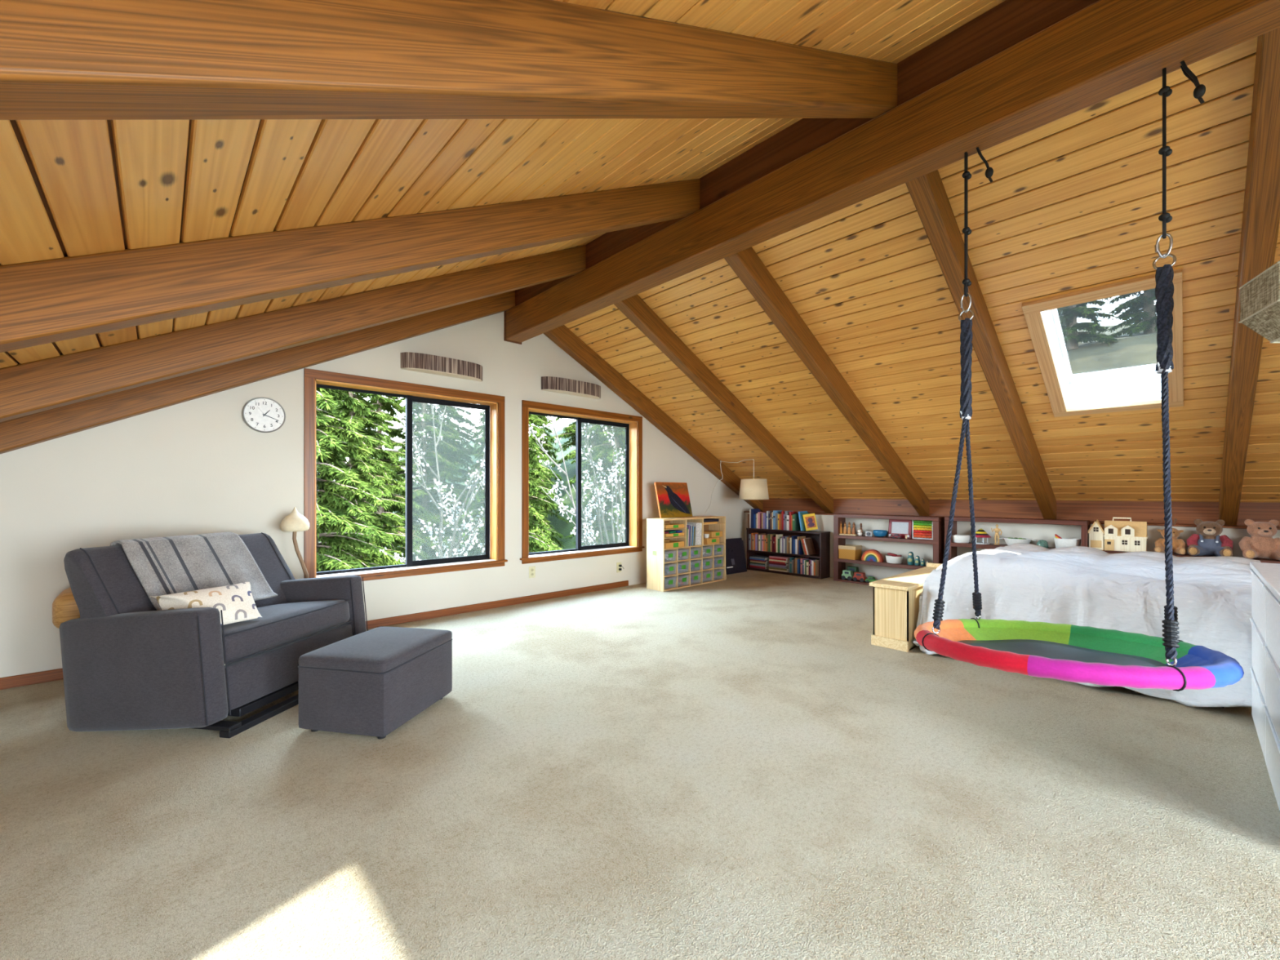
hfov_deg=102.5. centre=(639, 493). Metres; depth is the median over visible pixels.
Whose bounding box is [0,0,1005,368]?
ceiling
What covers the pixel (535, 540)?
conifer tree
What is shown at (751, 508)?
book
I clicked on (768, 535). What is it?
book
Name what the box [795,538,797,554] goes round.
book
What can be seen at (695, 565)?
storage bin
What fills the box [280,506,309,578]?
floor lamp
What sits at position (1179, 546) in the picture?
giraffe
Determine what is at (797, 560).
book
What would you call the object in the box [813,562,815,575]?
book
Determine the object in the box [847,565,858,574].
toy truck
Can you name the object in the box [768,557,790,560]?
book
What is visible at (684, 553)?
storage bin
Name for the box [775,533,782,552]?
book
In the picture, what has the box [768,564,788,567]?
book
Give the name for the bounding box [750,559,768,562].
book
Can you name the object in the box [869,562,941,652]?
storage bench
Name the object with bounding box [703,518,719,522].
game box
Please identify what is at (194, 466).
wall
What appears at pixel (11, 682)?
baseboard
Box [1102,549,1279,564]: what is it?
wall shelf
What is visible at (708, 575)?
storage bin
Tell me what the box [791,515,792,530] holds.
book
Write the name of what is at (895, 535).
toy car
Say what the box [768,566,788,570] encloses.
book
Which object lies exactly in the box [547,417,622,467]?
conifer tree
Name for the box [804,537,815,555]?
book
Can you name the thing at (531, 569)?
wall outlet
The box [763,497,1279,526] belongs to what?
trim
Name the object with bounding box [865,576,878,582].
toy car
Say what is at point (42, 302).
rafter
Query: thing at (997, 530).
mannequin
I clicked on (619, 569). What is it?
wall outlet
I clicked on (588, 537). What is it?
blossom tree
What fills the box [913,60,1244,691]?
swing
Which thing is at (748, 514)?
book
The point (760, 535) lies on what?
book
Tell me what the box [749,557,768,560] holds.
book
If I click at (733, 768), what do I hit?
floor
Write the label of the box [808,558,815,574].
book
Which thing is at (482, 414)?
conifer tree
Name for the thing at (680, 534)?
wooden tray
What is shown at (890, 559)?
bowl
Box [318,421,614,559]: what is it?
ground
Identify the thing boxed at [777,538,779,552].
book
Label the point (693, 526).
folder
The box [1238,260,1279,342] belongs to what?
pendant lamp
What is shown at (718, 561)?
storage bin
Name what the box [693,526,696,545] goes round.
folder
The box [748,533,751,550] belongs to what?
book
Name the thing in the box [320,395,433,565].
conifer tree
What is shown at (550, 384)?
wall light
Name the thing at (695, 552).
storage bin
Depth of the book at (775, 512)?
7.10 m
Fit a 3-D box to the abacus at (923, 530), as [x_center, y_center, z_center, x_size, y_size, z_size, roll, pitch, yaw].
[3.210,0.409,5.830,0.028,0.225,0.216,0,0,-43]
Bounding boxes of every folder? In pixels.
[686,524,689,546]
[686,524,692,546]
[686,527,688,546]
[687,522,702,545]
[692,526,693,546]
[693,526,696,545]
[693,528,694,546]
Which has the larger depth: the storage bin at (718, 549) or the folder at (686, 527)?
the storage bin at (718, 549)
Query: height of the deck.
2.276 m
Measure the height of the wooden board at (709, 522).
0.020 m
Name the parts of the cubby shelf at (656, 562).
panel, tray shelf, tray shelf, panel, panel, shelf, shelf, shelf, panel, panel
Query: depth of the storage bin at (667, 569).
5.84 m
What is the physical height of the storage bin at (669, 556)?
0.118 m
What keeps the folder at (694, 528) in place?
on the cubby shelf at (656, 562)
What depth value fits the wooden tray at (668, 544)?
5.89 m
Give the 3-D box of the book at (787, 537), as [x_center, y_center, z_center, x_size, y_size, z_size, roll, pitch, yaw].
[2.054,0.706,7.004,0.158,0.216,0.025,0,0,-43]
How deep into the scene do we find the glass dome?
4.97 m
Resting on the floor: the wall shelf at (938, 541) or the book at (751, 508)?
the wall shelf at (938, 541)
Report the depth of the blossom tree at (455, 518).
8.02 m
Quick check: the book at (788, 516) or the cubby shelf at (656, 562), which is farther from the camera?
the book at (788, 516)
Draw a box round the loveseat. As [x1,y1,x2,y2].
[59,532,368,737]
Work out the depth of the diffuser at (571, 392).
5.48 m
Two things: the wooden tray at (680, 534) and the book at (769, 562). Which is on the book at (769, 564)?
the book at (769, 562)
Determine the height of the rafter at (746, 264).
2.338 m
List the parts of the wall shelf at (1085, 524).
shelf, rail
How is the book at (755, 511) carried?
on the bookcase at (821, 540)
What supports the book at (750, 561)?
on the book at (749, 562)
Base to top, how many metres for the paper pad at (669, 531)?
0.022 m
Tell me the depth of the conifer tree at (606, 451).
15.59 m
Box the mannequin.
[991,524,1002,544]
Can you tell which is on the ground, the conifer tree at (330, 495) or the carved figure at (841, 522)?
the conifer tree at (330, 495)
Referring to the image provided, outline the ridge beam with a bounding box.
[506,0,1279,342]
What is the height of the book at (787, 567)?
0.020 m
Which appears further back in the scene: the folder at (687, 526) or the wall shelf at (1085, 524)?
the folder at (687, 526)
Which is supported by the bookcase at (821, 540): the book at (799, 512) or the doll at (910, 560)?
the book at (799, 512)
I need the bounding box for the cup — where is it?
[703,533,709,537]
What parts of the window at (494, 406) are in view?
sill, sash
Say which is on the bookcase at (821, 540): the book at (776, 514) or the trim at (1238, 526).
the book at (776, 514)
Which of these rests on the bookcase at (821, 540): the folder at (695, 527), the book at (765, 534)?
the book at (765, 534)
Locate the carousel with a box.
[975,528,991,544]
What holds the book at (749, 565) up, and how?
on the book at (750, 566)
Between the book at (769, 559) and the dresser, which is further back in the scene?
the book at (769, 559)
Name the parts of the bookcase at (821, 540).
panel, shelf, panel, panel, panel, panel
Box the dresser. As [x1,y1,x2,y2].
[1249,561,1279,811]
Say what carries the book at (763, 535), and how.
on the bookcase at (821, 540)
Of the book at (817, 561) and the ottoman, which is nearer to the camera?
the ottoman
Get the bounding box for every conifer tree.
[315,386,405,572]
[315,389,421,570]
[315,398,377,542]
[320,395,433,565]
[388,397,476,560]
[398,404,480,514]
[457,413,563,556]
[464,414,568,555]
[468,415,557,490]
[471,410,555,451]
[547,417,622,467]
[564,422,625,546]
[569,427,625,501]
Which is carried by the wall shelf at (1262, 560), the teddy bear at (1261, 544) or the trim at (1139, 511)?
the teddy bear at (1261, 544)
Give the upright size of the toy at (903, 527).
0.215 m
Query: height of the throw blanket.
0.395 m
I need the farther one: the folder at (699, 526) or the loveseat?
the folder at (699, 526)
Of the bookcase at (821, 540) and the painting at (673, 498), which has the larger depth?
the bookcase at (821, 540)
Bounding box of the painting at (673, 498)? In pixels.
[653,482,693,518]
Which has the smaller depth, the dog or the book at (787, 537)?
the dog
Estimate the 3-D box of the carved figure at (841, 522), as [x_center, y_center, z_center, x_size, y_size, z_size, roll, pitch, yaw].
[2.526,0.429,6.463,0.044,0.155,0.044,0,0,-43]
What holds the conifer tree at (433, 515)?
on the ground
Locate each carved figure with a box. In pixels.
[840,520,842,533]
[843,522,846,533]
[847,521,851,533]
[852,522,855,534]
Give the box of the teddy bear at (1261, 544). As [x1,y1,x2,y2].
[1238,519,1279,559]
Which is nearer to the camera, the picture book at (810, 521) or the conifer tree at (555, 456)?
the picture book at (810, 521)
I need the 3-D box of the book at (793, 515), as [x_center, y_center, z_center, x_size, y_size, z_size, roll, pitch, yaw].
[2.104,0.393,6.918,0.141,0.217,0.034,0,0,-43]
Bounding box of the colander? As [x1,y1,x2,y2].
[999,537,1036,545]
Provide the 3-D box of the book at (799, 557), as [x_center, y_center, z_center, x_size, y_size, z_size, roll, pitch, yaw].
[2.145,0.965,6.903,0.178,0.206,0.029,0,0,-43]
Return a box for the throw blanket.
[109,532,277,610]
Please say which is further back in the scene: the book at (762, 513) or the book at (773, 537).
the book at (762, 513)
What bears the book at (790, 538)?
on the bookcase at (821, 540)
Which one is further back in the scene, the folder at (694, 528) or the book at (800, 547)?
the book at (800, 547)
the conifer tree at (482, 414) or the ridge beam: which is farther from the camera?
the conifer tree at (482, 414)
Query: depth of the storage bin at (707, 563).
6.28 m
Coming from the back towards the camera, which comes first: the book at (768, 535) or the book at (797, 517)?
the book at (768, 535)
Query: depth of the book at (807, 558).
6.79 m
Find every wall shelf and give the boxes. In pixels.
[833,513,944,585]
[944,515,1089,560]
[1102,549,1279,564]
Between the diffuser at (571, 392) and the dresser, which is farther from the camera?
the diffuser at (571, 392)
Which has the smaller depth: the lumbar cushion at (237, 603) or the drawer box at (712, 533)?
the lumbar cushion at (237, 603)
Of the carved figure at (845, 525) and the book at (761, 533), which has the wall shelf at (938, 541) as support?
the carved figure at (845, 525)
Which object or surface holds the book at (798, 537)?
on the bookcase at (821, 540)
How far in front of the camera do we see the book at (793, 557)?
6.91 m
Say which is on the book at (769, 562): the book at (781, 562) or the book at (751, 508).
the book at (781, 562)
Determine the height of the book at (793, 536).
0.238 m
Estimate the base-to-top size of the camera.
0.062 m
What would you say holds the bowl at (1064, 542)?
on the wall shelf at (1085, 524)
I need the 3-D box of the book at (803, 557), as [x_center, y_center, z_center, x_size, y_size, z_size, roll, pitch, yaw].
[2.196,0.967,6.853,0.172,0.204,0.025,0,0,-43]
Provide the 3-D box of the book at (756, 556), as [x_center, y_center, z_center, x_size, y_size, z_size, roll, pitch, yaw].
[1.731,0.919,7.354,0.180,0.021,0.255,0,0,-43]
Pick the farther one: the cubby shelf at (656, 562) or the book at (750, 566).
the book at (750, 566)
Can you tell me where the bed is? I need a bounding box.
[912,542,1260,707]
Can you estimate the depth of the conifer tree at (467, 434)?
27.24 m
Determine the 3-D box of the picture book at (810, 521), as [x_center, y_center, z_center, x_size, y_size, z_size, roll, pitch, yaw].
[2.243,0.380,6.766,0.188,0.234,0.056,0,0,-6]
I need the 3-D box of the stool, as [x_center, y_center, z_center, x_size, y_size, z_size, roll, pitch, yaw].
[-3.130,0.818,2.960,0.320,0.565,0.340,0,0,-43]
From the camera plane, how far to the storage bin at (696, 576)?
6.12 m
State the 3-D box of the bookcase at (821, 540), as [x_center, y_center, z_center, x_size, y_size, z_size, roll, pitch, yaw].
[2.012,0.801,7.064,0.244,0.597,1.148,0,0,-43]
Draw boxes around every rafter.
[0,0,897,119]
[0,178,699,352]
[0,244,586,422]
[0,290,515,453]
[542,324,763,511]
[613,294,833,513]
[724,246,928,515]
[905,169,1056,519]
[1218,26,1279,524]
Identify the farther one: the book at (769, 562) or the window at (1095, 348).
the book at (769, 562)
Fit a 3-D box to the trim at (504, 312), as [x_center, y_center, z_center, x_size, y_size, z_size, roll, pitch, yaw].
[-1.251,-1.641,5.061,0.191,0.317,0.014,0,0,-43]
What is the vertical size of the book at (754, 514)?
0.203 m
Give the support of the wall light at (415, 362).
attached to the wall at (194, 466)
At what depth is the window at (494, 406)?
4.51 m
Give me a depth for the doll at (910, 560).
5.84 m
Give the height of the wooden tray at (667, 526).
0.041 m
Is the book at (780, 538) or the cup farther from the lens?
the book at (780, 538)
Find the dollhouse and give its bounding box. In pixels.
[1088,516,1148,551]
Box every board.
[703,521,717,524]
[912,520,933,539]
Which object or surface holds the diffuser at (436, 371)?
attached to the wall light at (415, 362)
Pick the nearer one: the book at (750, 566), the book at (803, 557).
the book at (803, 557)
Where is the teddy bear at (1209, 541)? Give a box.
[1186,519,1233,556]
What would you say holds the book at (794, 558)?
on the bookcase at (821, 540)
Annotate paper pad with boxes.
[664,530,675,533]
[666,529,682,533]
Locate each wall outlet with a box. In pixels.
[528,566,535,577]
[616,562,623,572]
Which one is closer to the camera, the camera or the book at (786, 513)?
the camera
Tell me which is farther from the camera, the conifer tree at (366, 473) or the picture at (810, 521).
the conifer tree at (366, 473)
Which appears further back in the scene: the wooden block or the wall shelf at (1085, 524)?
the wooden block
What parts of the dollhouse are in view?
garage door, door, carry handle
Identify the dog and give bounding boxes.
[857,529,862,535]
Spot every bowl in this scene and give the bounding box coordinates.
[872,529,887,537]
[885,555,902,563]
[952,534,970,542]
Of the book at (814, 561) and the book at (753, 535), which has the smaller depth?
the book at (814, 561)
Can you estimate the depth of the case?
7.11 m
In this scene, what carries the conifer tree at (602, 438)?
on the ground
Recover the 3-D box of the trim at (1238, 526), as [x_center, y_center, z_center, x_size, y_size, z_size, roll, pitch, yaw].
[4.267,0.281,5.063,0.350,0.014,7.556,0,0,-43]
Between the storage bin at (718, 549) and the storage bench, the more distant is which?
the storage bin at (718, 549)
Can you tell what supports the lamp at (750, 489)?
hanging from the ceiling at (900, 358)
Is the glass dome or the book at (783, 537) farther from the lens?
the book at (783, 537)
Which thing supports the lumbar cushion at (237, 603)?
on the loveseat
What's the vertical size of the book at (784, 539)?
0.197 m
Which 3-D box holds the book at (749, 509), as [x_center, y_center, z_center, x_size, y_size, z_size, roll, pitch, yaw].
[1.648,0.366,7.447,0.161,0.270,0.028,0,0,-43]
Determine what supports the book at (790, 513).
on the bookcase at (821, 540)
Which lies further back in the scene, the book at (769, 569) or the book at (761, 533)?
the book at (761, 533)
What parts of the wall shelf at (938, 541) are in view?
shelf, shelf, shelf, rail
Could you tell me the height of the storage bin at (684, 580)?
0.118 m
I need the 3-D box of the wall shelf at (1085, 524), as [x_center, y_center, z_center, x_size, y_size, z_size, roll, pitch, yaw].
[3.761,0.677,5.189,0.205,0.845,1.168,0,0,-43]
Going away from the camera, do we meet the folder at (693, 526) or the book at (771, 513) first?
the folder at (693, 526)
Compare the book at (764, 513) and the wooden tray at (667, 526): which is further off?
the book at (764, 513)
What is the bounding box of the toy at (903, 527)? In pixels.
[888,519,912,538]
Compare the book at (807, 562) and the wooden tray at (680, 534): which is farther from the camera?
the book at (807, 562)
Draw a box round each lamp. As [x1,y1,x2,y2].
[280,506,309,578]
[705,458,768,512]
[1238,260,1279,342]
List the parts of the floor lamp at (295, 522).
lamp shade, stem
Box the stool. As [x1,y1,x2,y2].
[52,587,79,628]
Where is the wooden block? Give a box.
[887,552,897,556]
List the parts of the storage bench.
lid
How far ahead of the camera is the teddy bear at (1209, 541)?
4.18 m
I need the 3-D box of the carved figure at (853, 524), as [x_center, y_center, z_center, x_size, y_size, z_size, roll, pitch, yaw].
[2.640,0.433,6.341,0.044,0.148,0.044,0,0,-43]
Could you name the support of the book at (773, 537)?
on the bookcase at (821, 540)
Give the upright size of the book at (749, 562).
0.019 m
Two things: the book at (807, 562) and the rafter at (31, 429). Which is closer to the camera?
the rafter at (31, 429)
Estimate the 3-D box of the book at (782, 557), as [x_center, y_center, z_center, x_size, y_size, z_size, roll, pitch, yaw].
[1.959,0.884,7.111,0.180,0.021,0.278,0,0,-43]
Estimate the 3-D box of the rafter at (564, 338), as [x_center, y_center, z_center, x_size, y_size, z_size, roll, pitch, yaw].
[0.341,-0.855,6.489,4.270,2.338,0.106,0,0,-43]
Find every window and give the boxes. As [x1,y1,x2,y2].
[303,368,507,581]
[520,400,644,564]
[1021,268,1183,417]
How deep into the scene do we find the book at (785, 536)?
6.96 m
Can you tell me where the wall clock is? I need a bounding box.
[241,396,285,432]
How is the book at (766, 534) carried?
on the bookcase at (821, 540)
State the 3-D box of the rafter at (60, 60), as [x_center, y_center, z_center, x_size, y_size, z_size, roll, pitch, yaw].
[-0.286,-0.909,1.073,4.050,2.228,0.102,0,0,-43]
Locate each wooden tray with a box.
[664,523,684,528]
[664,532,684,537]
[664,540,684,548]
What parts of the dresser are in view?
drawer, drawer, drawer, drawer, drawer, drawer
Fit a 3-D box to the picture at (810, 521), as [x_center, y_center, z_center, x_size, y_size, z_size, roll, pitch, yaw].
[2.244,0.380,6.756,0.143,0.164,0.029,0,0,-6]
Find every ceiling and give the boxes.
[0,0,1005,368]
[564,36,1279,502]
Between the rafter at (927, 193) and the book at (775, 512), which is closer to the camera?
the rafter at (927, 193)
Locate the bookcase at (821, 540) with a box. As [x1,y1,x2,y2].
[746,528,830,578]
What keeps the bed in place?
on the floor
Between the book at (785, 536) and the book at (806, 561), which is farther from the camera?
the book at (785, 536)
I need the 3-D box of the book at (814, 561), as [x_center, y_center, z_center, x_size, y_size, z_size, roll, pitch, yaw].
[2.300,0.974,6.729,0.159,0.189,0.023,0,0,-43]
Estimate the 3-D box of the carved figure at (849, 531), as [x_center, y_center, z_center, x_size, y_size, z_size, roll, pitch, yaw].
[2.601,0.431,6.383,0.044,0.152,0.044,0,0,-43]
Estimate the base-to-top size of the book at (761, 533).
0.237 m
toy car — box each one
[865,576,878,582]
[891,533,902,538]
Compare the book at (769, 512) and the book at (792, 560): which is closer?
the book at (792, 560)
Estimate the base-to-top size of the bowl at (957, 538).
0.078 m
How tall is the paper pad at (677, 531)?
0.022 m
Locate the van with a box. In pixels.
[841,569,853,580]
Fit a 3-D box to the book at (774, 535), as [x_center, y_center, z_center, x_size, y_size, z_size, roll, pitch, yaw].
[1.874,0.696,7.187,0.155,0.238,0.022,0,0,-43]
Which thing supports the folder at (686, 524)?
on the cubby shelf at (656, 562)
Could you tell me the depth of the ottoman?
2.33 m
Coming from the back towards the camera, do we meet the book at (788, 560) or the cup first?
the book at (788, 560)
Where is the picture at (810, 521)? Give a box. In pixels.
[804,515,816,528]
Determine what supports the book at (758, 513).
on the bookcase at (821, 540)
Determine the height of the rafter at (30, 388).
2.228 m
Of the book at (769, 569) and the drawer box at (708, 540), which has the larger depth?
the book at (769, 569)
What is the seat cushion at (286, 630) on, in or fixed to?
on the loveseat
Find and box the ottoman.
[297,626,452,738]
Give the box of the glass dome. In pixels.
[1036,539,1048,547]
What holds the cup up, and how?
on the drawer box at (708, 540)
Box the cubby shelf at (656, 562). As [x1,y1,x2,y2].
[646,515,725,591]
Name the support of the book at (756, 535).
on the bookcase at (821, 540)
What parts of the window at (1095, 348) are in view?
frame, pane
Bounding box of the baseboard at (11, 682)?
[0,580,628,689]
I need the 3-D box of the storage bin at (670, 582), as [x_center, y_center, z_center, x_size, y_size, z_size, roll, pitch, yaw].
[0.268,1.018,5.904,0.195,0.118,0.239,0,0,-43]
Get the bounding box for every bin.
[664,553,672,559]
[664,566,673,573]
[664,578,672,584]
[678,551,686,557]
[678,564,685,570]
[678,577,686,584]
[690,550,697,556]
[690,563,698,569]
[690,575,697,582]
[702,549,710,555]
[702,561,709,568]
[702,573,710,579]
[714,547,720,553]
[714,559,721,565]
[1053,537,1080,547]
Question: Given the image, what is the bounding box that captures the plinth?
[839,533,857,535]
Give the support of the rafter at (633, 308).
attached to the ceiling at (900, 358)
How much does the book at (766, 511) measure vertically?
0.250 m
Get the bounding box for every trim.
[503,311,521,344]
[515,0,1098,306]
[743,511,1279,529]
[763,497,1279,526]
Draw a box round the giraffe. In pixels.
[1154,518,1186,555]
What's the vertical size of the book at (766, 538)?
0.186 m
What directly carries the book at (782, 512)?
on the bookcase at (821, 540)
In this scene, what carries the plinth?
on the wall shelf at (938, 541)
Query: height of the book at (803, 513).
0.244 m
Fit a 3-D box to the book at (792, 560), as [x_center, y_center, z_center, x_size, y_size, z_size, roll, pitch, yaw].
[2.106,0.982,6.943,0.173,0.172,0.024,0,0,-43]
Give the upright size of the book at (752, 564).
0.024 m
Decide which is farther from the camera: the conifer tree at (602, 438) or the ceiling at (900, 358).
the conifer tree at (602, 438)
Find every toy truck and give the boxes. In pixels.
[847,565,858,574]
[853,571,866,582]
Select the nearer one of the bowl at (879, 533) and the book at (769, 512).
the bowl at (879, 533)
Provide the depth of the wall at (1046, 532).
5.64 m
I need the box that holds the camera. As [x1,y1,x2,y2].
[865,531,871,536]
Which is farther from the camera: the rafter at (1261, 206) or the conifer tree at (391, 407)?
the conifer tree at (391, 407)
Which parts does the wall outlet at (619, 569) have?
plate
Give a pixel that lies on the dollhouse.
(1117, 535)
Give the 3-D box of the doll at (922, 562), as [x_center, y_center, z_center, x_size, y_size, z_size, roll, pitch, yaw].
[3.177,0.776,5.772,0.047,0.080,0.045,0,0,-43]
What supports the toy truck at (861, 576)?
on the wall shelf at (938, 541)
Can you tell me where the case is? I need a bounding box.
[725,537,746,574]
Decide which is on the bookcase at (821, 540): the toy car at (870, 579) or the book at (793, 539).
the book at (793, 539)
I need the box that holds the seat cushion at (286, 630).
[221,599,349,663]
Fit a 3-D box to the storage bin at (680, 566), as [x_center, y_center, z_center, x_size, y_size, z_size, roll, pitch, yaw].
[0.428,0.868,6.054,0.195,0.118,0.239,0,0,-43]
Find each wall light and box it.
[400,351,482,382]
[541,376,600,399]
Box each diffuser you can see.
[400,367,481,382]
[541,389,599,399]
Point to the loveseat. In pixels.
(128, 664)
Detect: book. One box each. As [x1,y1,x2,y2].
[747,514,749,528]
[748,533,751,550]
[749,509,751,528]
[749,555,768,559]
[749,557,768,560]
[749,561,768,564]
[749,563,768,566]
[749,564,768,568]
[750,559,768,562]
[750,560,768,564]
[750,566,768,568]
[751,508,758,528]
[751,509,759,528]
[751,533,758,550]
[751,534,754,550]
[754,514,755,528]
[755,533,757,550]
[757,511,766,528]
[757,533,765,550]
[758,533,765,551]
[760,513,761,528]
[760,534,761,551]
[761,513,763,528]
[761,533,767,551]
[763,512,766,528]
[763,534,764,551]
[765,537,767,551]
[766,511,768,528]
[767,533,773,551]
[768,511,773,528]
[768,555,793,559]
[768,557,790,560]
[768,559,788,562]
[768,560,788,564]
[768,562,788,565]
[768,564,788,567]
[768,565,788,568]
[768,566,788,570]
[768,568,788,572]
[769,512,772,528]
[769,533,777,551]
[773,510,782,529]
[773,537,774,551]
[775,512,781,529]
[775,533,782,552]
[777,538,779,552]
[778,515,780,529]
[780,537,782,552]
[781,511,784,529]
[782,535,788,552]
[783,538,785,553]
[784,511,793,529]
[785,536,788,553]
[786,515,789,530]
[786,537,788,553]
[788,534,796,553]
[788,560,790,572]
[789,511,796,530]
[790,537,791,553]
[790,556,799,573]
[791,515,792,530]
[791,535,799,553]
[791,560,793,573]
[792,514,795,530]
[793,538,795,554]
[793,558,795,573]
[795,513,800,530]
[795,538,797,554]
[795,556,804,573]
[796,558,800,573]
[797,536,805,554]
[798,511,807,530]
[798,539,804,554]
[800,511,808,530]
[800,557,808,573]
[802,513,817,530]
[802,558,811,573]
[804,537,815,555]
[804,559,809,574]
[806,561,808,574]
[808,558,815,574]
[811,560,815,575]
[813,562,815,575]
[816,560,819,576]
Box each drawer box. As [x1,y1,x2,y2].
[703,530,722,537]
[703,537,719,544]
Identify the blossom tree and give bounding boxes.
[379,399,484,563]
[528,416,625,546]
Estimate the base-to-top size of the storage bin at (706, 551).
0.118 m
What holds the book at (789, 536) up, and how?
on the bookcase at (821, 540)
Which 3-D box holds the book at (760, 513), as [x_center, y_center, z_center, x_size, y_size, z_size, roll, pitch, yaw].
[1.778,0.393,7.323,0.178,0.217,0.036,0,0,-43]
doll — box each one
[906,551,914,564]
[914,555,920,565]
[920,558,924,565]
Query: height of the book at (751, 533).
0.240 m
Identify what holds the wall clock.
attached to the wall at (194, 466)
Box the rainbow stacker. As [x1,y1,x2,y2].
[861,549,884,561]
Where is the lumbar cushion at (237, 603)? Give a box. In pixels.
[150,582,262,625]
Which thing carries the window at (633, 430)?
in the wall at (194, 466)
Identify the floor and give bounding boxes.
[0,566,1279,959]
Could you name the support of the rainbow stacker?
on the wall shelf at (938, 541)
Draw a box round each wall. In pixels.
[0,311,753,677]
[744,512,1279,579]
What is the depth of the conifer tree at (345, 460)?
24.14 m
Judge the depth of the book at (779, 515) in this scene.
7.04 m

